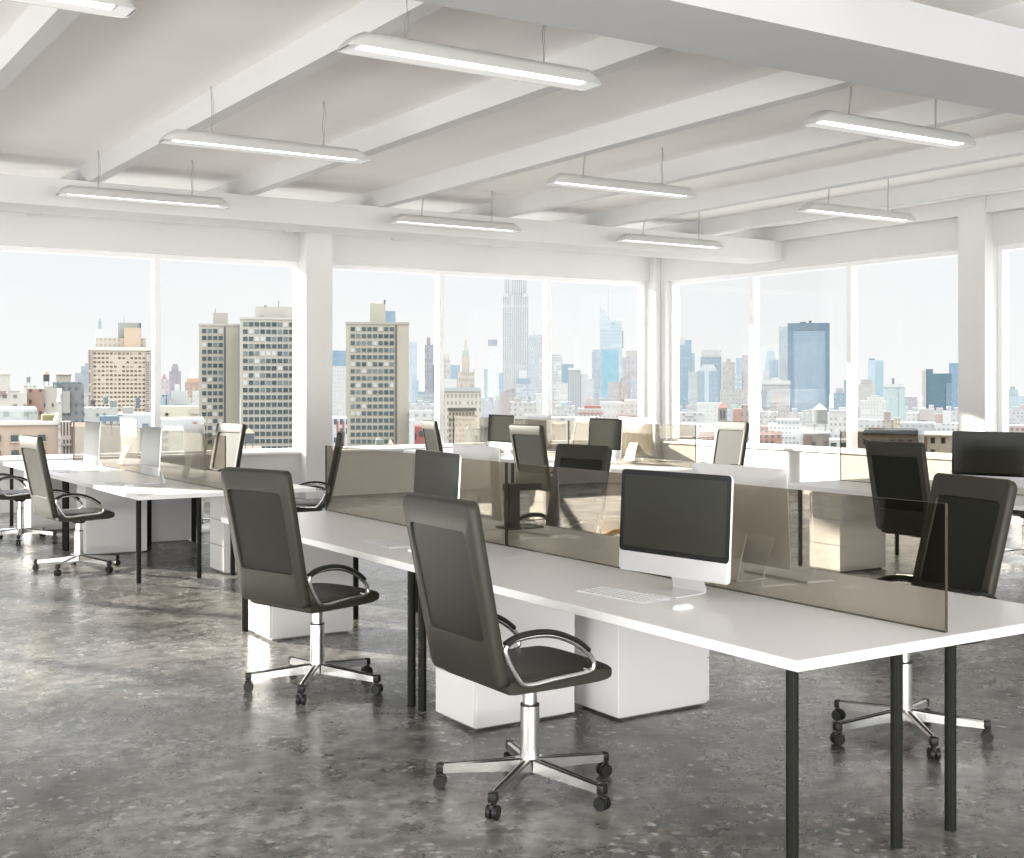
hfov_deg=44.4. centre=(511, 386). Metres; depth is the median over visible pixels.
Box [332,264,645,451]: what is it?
window
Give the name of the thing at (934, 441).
apartment block
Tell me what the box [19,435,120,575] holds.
office chair
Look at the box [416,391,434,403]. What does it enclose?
block
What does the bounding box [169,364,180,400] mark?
stepped tower
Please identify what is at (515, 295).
skyscraper
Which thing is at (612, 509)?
base cabinet
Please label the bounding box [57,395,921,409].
ground
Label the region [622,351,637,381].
tower
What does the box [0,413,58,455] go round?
brick building
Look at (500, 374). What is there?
tower
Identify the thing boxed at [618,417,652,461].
desktop computer
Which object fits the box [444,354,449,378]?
tower
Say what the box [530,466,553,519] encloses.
base cabinet
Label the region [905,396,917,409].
block
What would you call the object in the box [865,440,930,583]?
office chair
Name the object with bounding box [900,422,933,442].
block
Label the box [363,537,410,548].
keyboard
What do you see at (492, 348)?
slim tower
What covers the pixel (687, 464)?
desk
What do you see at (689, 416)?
block
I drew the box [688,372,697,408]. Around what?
block
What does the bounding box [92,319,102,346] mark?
spire tower
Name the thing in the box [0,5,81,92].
ceiling beam
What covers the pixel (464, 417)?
ornate office
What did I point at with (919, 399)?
church
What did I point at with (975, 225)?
column
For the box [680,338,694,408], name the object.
glass tower
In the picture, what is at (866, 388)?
block
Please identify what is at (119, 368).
building
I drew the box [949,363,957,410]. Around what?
tower
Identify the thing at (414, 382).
tower
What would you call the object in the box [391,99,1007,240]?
ceiling beam
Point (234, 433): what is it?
office chair
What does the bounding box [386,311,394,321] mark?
tower
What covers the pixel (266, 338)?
building
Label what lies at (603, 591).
keyboard
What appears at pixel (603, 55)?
ceiling beam
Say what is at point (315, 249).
column
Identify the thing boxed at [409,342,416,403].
tower
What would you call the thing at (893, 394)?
glass block
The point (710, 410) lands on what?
block
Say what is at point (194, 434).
desktop computer
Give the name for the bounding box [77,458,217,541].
desk
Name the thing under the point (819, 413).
water tower
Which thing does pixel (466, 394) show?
ornate office
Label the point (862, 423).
block
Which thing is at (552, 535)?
computer mouse
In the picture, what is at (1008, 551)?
office chair
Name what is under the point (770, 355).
pointed tower
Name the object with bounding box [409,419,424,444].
brick building
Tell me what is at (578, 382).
building
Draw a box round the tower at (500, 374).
[499,373,502,394]
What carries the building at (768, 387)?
on the ground
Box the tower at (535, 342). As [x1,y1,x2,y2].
[528,335,542,401]
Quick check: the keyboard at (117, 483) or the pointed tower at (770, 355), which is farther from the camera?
the pointed tower at (770, 355)
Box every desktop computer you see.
[82,421,103,470]
[118,418,139,464]
[139,426,164,483]
[181,423,206,477]
[414,449,460,498]
[453,443,502,529]
[487,414,514,454]
[524,414,551,448]
[588,418,622,463]
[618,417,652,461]
[619,469,733,598]
[692,462,790,581]
[951,431,1023,487]
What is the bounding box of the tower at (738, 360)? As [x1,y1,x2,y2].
[736,358,741,372]
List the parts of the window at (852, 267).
sill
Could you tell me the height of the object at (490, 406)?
35.671 m
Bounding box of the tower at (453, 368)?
[450,365,459,386]
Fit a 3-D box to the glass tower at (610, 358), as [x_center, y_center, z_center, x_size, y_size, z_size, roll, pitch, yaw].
[70.560,6.643,904.251,12.146,66.030,8.528,0,0,4]
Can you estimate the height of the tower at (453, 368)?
57.016 m
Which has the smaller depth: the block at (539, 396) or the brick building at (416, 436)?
the brick building at (416, 436)
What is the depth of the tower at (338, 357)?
759.96 m
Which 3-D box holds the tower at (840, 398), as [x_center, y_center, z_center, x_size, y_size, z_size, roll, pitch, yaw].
[210.425,17.663,803.870,8.935,43.990,8.000,0,0,15]
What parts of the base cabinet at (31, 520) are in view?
drawer, drawer, drawer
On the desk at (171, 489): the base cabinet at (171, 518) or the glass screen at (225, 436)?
the glass screen at (225, 436)
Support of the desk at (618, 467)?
on the floor
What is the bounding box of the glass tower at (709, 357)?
[701,347,721,402]
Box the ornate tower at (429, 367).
[425,338,434,393]
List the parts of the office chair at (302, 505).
seat, armrest, armrest, backrest, panel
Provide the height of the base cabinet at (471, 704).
0.700 m
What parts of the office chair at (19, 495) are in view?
arm, armrest, armrest, seat, arm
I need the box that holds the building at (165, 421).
[161,417,203,451]
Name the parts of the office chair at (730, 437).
panel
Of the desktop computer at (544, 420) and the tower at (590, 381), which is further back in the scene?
the tower at (590, 381)
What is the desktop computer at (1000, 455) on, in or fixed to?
on the desk at (831, 486)
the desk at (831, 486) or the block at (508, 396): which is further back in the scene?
the block at (508, 396)
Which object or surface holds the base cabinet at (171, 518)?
on the floor
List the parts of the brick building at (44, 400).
water tank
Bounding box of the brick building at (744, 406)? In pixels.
[742,404,747,441]
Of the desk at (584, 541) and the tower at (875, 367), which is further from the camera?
the tower at (875, 367)
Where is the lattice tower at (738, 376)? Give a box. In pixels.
[735,373,741,389]
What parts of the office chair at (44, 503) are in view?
panel, backrest, arm, armrest, arm, seat, armrest, arm, arm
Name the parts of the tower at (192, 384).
pyramid frame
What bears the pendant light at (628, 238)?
hanging from the ceiling
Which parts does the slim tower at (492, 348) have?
grey crown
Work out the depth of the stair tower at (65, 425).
70.00 m
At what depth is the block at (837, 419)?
240.07 m
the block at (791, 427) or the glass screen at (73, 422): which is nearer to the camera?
the glass screen at (73, 422)
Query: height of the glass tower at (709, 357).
70.974 m
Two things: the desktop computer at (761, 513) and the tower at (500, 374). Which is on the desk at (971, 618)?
the desktop computer at (761, 513)
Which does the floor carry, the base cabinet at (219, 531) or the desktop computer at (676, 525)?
the base cabinet at (219, 531)
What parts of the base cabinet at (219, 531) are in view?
drawer, drawer, drawer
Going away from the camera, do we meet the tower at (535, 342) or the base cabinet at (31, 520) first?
the base cabinet at (31, 520)
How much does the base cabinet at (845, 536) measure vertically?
0.700 m
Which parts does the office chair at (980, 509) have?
arm, arm, armrest, arm, arm, arm, panel, backrest, seat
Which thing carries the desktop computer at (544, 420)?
on the desk at (549, 453)
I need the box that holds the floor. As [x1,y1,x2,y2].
[0,487,1023,857]
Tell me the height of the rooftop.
37.148 m
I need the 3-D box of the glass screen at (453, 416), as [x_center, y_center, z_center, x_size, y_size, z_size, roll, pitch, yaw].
[-0.072,0.677,17.421,0.013,0.482,2.946,0,0,-33]
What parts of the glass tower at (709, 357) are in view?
pale crown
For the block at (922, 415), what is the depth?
299.28 m
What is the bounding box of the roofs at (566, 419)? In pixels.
[552,416,599,439]
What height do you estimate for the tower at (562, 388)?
41.231 m
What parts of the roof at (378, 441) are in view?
water tank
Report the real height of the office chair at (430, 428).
1.227 m
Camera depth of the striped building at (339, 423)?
119.99 m
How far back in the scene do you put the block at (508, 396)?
520.02 m
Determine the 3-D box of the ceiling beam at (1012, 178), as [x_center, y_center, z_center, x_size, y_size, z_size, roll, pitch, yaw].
[7.570,-2.402,11.723,0.140,0.220,23.500,0,0,-33]
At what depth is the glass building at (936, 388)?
620.26 m
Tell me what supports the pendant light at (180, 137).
hanging from the ceiling
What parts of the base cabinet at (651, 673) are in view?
drawer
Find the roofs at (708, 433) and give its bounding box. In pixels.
[698,426,714,440]
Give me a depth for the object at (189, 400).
481.88 m
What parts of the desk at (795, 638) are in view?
leg, leg, leg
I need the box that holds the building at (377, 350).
[345,300,408,445]
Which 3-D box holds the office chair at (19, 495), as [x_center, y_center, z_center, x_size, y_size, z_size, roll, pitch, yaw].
[-5.345,1.044,13.503,0.795,1.227,0.772,0,0,-35]
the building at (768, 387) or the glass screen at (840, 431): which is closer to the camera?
the glass screen at (840, 431)
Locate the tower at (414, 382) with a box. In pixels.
[412,380,417,403]
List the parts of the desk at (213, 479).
leg, leg, leg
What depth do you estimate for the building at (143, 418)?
130.04 m
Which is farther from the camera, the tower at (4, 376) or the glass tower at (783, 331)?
the glass tower at (783, 331)
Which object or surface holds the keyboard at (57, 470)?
on the desk at (77, 466)
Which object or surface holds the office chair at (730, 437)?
on the floor
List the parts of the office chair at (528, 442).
panel, backrest, arm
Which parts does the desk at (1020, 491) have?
leg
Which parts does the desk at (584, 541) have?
leg, leg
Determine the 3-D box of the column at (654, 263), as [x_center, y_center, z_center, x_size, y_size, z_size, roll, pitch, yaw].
[2.548,-0.427,22.371,0.130,4.170,0.160,0,0,-33]
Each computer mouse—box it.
[547,534,561,537]
[672,603,693,609]
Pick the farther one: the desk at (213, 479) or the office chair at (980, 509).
the desk at (213, 479)
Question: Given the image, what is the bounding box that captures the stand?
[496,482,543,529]
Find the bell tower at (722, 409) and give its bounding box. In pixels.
[718,402,726,420]
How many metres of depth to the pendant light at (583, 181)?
12.81 m
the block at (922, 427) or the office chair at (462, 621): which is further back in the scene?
the block at (922, 427)
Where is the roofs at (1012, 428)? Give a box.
[1009,424,1023,431]
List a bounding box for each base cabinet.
[24,471,76,529]
[77,485,146,553]
[152,498,190,542]
[210,496,236,573]
[249,543,352,639]
[436,593,573,729]
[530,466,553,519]
[575,614,708,718]
[603,472,621,517]
[810,491,885,572]
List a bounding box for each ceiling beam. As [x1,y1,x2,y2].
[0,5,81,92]
[0,174,781,263]
[27,0,443,214]
[162,36,673,223]
[282,1,1023,232]
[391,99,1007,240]
[415,0,1023,115]
[489,129,1023,246]
[579,166,1023,253]
[649,190,1023,257]
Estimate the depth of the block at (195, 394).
399.98 m
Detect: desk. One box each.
[3,460,144,549]
[65,475,223,583]
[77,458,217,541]
[147,472,315,574]
[221,511,547,706]
[332,506,619,618]
[403,448,554,482]
[418,554,954,857]
[452,448,555,455]
[516,459,692,482]
[556,548,1023,831]
[616,456,752,467]
[788,480,1023,564]
[846,478,1023,554]
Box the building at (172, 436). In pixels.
[162,426,183,451]
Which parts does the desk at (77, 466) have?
leg, leg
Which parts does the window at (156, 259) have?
sill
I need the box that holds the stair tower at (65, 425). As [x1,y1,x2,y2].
[61,421,70,453]
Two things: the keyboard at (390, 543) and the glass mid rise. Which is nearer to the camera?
the keyboard at (390, 543)
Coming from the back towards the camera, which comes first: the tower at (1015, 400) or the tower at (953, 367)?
the tower at (953, 367)
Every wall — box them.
[0,211,648,512]
[661,209,1023,493]
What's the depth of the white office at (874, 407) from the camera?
360.21 m
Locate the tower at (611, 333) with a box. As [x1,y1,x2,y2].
[600,290,623,397]
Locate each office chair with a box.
[0,473,57,544]
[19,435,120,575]
[202,423,245,523]
[221,467,382,704]
[295,430,344,511]
[403,492,611,819]
[421,420,442,451]
[509,424,552,523]
[520,444,611,533]
[571,416,597,444]
[701,421,749,465]
[830,473,1017,759]
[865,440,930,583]
[1004,510,1023,555]
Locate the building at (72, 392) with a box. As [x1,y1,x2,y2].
[53,372,83,424]
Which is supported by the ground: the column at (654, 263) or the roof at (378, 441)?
the roof at (378, 441)
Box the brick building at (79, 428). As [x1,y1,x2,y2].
[71,422,84,453]
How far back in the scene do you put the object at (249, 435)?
83.31 m
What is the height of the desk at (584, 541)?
0.740 m
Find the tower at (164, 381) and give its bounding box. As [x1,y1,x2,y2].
[161,373,168,393]
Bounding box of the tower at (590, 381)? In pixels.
[588,378,593,404]
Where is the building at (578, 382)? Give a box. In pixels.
[568,368,587,415]
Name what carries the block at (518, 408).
on the ground
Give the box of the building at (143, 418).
[100,398,150,452]
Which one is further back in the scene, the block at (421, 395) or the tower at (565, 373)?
the tower at (565, 373)
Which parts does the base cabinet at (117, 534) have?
drawer, drawer, drawer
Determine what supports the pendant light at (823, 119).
hanging from the ceiling
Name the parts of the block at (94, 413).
water tank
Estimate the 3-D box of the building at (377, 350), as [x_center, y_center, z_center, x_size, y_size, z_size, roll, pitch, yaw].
[-25.958,11.615,242.383,11.870,56.087,15.150,0,0,-6]
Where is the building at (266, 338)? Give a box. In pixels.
[240,301,292,448]
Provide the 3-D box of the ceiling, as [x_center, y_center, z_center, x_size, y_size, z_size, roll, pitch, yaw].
[-0.876,-2.637,6.277,24.130,0.250,24.300,0,0,-33]
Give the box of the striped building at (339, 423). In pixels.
[332,416,346,446]
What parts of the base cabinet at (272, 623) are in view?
drawer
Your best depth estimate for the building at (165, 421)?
120.12 m
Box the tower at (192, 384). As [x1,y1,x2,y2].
[185,367,198,402]
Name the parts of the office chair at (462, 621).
panel, backrest, arm, armrest, arm, arm, seat, armrest, arm, arm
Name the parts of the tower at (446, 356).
crown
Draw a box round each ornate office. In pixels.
[444,338,480,443]
[448,407,475,443]
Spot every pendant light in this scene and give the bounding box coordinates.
[6,0,136,17]
[55,151,230,208]
[158,86,369,163]
[337,0,602,90]
[389,191,521,232]
[544,148,696,199]
[616,212,723,248]
[797,180,915,222]
[803,86,977,149]
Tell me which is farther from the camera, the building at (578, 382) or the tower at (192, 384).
the tower at (192, 384)
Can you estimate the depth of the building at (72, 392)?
150.05 m
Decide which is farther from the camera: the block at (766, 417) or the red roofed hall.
the block at (766, 417)
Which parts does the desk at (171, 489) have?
leg, leg, leg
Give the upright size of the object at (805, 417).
31.790 m
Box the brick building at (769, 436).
[760,425,781,443]
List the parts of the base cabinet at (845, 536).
drawer, drawer, drawer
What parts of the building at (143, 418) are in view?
roof rail, roof tank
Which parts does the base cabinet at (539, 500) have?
drawer, drawer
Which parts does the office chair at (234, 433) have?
arm, panel, backrest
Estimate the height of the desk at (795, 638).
0.740 m
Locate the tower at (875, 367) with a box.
[868,358,883,396]
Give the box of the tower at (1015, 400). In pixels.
[1009,387,1023,408]
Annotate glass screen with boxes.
[73,422,141,473]
[145,436,225,489]
[325,445,505,545]
[453,416,554,456]
[506,462,947,632]
[568,421,695,467]
[840,431,1019,494]
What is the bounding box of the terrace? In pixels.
[466,426,487,442]
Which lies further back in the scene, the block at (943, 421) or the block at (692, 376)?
the block at (692, 376)
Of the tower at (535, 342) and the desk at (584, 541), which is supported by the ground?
the tower at (535, 342)
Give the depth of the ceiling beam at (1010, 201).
18.19 m
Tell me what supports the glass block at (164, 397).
on the ground
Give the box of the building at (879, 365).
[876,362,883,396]
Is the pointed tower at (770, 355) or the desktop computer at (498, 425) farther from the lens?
the pointed tower at (770, 355)
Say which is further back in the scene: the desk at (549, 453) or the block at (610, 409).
the block at (610, 409)
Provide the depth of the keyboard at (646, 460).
15.32 m
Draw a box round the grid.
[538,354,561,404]
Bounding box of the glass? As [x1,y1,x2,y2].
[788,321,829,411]
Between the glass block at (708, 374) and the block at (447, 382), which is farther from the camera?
the glass block at (708, 374)
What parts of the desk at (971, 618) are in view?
leg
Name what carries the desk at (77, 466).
on the floor
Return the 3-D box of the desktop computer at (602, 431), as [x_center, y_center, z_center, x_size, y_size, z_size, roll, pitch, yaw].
[1.123,0.647,15.062,0.202,0.540,0.650,0,0,-33]
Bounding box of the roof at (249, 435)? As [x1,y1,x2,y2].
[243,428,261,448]
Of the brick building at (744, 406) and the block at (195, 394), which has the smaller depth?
the brick building at (744, 406)
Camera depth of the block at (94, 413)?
190.23 m
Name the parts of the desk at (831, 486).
leg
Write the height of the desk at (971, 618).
0.740 m
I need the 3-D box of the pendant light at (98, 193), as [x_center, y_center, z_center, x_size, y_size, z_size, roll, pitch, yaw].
[-3.977,-2.261,13.641,1.860,0.502,0.240,0,0,-33]
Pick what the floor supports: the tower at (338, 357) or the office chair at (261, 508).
the office chair at (261, 508)
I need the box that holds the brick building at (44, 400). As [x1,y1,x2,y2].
[27,371,56,419]
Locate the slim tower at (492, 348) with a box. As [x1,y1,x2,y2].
[487,340,497,399]
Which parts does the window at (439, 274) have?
sill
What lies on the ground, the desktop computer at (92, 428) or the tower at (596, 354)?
the tower at (596, 354)
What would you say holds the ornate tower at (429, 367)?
on the ground
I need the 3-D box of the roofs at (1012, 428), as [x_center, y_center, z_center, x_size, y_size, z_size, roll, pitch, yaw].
[82.398,22.950,203.708,4.134,33.416,8.000,0,0,22]
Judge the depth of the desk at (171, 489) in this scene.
11.12 m
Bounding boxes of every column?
[299,232,331,498]
[649,258,660,458]
[958,196,992,431]
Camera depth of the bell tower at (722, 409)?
180.02 m
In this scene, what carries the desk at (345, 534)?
on the floor
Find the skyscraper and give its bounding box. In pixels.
[503,279,527,391]
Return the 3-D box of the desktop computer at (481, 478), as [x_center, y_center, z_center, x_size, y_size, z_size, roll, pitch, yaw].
[-0.232,0.647,8.099,0.202,0.540,0.650,0,0,-29]
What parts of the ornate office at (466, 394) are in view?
cornice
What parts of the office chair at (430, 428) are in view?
panel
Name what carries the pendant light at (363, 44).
hanging from the ceiling
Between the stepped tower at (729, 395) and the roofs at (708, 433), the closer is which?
the roofs at (708, 433)
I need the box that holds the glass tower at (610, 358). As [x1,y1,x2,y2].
[602,350,618,397]
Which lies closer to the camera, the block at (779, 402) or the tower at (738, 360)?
the block at (779, 402)
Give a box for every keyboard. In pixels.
[52,469,76,472]
[105,481,133,485]
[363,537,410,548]
[516,529,576,537]
[575,586,669,603]
[646,460,676,462]
[744,569,832,583]
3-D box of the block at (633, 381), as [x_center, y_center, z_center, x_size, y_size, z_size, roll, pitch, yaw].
[61.360,17.657,623.981,5.404,44.002,8.000,0,0,6]
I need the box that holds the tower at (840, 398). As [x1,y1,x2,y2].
[834,380,846,409]
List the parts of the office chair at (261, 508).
panel, backrest, arm, arm, arm, seat, armrest, arm, arm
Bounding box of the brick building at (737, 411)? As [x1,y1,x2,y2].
[734,408,741,421]
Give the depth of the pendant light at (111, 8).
6.67 m
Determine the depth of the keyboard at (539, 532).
7.80 m
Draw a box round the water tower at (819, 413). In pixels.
[803,403,829,446]
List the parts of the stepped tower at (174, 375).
crown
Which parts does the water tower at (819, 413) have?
water tank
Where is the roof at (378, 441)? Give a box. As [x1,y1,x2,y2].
[375,437,392,445]
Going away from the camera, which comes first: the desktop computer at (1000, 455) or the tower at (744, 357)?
the desktop computer at (1000, 455)
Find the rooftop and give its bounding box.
[161,405,198,416]
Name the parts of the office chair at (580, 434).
panel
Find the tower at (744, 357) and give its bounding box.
[742,355,747,403]
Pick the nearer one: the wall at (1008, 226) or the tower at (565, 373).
the wall at (1008, 226)
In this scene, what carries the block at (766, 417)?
on the ground
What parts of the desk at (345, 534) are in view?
leg, leg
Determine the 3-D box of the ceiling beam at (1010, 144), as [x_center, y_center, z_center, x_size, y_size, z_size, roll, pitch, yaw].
[6.053,-2.402,10.745,0.140,0.220,23.500,0,0,-33]
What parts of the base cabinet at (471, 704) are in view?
drawer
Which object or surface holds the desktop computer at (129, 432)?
on the desk at (166, 468)
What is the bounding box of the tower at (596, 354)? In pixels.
[592,350,600,397]
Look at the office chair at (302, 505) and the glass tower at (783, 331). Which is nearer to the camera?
the office chair at (302, 505)
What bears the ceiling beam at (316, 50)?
attached to the ceiling
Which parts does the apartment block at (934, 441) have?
cornice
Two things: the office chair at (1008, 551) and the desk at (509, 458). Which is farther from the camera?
the desk at (509, 458)
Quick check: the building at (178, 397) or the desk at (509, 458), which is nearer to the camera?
the desk at (509, 458)
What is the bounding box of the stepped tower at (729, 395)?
[720,359,743,409]
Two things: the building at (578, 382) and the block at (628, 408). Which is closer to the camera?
the block at (628, 408)
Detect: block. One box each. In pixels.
[0,390,25,405]
[24,375,35,405]
[75,363,87,397]
[84,394,117,423]
[100,424,119,452]
[161,394,168,405]
[192,391,198,405]
[409,410,431,424]
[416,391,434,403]
[444,379,456,386]
[500,388,515,414]
[510,396,535,423]
[536,393,542,413]
[552,422,565,440]
[600,402,617,418]
[608,374,629,401]
[616,400,637,417]
[630,378,637,399]
[680,411,703,439]
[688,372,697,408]
[697,403,720,428]
[698,365,717,402]
[760,411,777,424]
[768,418,800,444]
[770,388,789,417]
[828,410,846,437]
[858,380,873,405]
[858,419,881,428]
[883,378,904,421]
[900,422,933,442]
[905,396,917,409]
[906,409,934,421]
[924,431,951,452]
[934,411,957,431]
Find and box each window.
[0,245,300,462]
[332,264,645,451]
[664,250,957,459]
[998,243,1023,431]
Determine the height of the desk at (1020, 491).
0.740 m
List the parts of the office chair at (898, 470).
backrest, panel, seat, arm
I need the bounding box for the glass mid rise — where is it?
[515,371,530,401]
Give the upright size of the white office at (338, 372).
46.614 m
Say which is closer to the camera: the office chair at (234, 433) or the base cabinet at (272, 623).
the base cabinet at (272, 623)
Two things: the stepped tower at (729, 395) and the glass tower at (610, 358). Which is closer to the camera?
the stepped tower at (729, 395)
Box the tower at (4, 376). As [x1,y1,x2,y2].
[0,372,10,392]
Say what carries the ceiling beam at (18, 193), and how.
attached to the wall
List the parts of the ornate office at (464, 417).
dark cornice, dark cornice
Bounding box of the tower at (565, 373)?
[562,364,573,400]
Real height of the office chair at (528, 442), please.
1.227 m
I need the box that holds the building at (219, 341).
[199,309,239,449]
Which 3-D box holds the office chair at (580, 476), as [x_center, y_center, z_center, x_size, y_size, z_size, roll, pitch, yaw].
[0.234,1.044,9.093,0.850,1.227,0.768,0,0,-43]
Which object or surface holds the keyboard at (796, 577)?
on the desk at (971, 618)
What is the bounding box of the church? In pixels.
[918,396,921,411]
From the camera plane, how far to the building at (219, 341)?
259.89 m
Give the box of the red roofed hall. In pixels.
[578,398,602,417]
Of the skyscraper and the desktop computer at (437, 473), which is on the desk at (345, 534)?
the desktop computer at (437, 473)
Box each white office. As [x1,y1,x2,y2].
[332,366,345,415]
[860,395,885,418]
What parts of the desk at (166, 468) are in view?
leg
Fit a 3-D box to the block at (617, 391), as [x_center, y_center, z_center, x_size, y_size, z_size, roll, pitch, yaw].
[48.029,16.864,563.736,9.774,45.588,8.500,0,0,5]
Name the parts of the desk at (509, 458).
leg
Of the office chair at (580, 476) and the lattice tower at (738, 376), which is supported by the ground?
the lattice tower at (738, 376)
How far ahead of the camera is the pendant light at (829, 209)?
14.75 m
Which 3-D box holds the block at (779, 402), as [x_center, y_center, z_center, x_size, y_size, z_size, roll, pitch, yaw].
[86.192,20.100,403.912,6.230,39.117,8.000,0,0,12]
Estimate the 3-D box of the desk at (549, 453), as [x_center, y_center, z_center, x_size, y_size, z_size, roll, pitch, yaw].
[0.254,1.288,17.655,0.798,0.740,2.999,0,0,-33]
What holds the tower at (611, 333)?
on the ground
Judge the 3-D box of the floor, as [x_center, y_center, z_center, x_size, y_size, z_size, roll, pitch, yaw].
[-0.876,1.783,6.277,24.130,0.250,24.300,0,0,-33]
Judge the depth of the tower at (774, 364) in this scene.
849.86 m
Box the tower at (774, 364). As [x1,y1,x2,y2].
[770,360,778,380]
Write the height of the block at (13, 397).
39.157 m
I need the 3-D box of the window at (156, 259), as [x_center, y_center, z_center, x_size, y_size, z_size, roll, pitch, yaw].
[-5.875,-0.440,17.147,6.410,2.865,0.290,0,0,-33]
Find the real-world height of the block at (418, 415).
35.226 m
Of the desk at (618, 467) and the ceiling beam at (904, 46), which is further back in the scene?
the desk at (618, 467)
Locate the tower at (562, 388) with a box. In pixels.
[557,383,567,404]
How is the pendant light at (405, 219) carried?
hanging from the ceiling
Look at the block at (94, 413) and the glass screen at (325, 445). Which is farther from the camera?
the block at (94, 413)
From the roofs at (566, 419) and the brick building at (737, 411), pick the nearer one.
the brick building at (737, 411)
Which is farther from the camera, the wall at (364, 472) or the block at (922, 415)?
the block at (922, 415)
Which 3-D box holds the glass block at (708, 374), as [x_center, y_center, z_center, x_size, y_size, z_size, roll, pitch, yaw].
[125.446,12.727,804.842,12.903,53.863,10.200,0,0,9]
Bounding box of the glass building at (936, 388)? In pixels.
[922,369,951,410]
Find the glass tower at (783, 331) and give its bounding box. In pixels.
[779,326,787,379]
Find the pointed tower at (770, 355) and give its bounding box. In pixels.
[764,350,775,380]
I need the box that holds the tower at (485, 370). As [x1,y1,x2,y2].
[484,369,486,399]
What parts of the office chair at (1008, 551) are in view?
arm, seat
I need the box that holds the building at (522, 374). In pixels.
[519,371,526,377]
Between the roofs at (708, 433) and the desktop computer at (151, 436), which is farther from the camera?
the roofs at (708, 433)
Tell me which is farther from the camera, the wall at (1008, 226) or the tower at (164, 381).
the tower at (164, 381)
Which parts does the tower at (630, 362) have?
roof frame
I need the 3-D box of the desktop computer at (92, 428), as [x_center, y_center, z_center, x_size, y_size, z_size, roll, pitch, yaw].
[-4.592,0.647,13.756,0.202,0.540,0.650,0,0,-32]
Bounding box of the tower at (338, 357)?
[332,350,345,365]
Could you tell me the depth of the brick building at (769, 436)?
130.01 m
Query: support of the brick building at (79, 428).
on the ground
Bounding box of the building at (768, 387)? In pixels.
[761,378,789,410]
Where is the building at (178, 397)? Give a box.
[171,384,187,405]
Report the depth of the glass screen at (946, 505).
5.13 m
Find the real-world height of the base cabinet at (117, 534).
0.700 m
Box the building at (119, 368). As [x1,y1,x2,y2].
[88,323,150,413]
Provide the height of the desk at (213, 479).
0.740 m
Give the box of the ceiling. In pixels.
[0,0,1023,235]
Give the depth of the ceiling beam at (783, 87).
11.64 m
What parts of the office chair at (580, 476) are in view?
armrest, panel, armrest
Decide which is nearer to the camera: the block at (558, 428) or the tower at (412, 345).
the block at (558, 428)

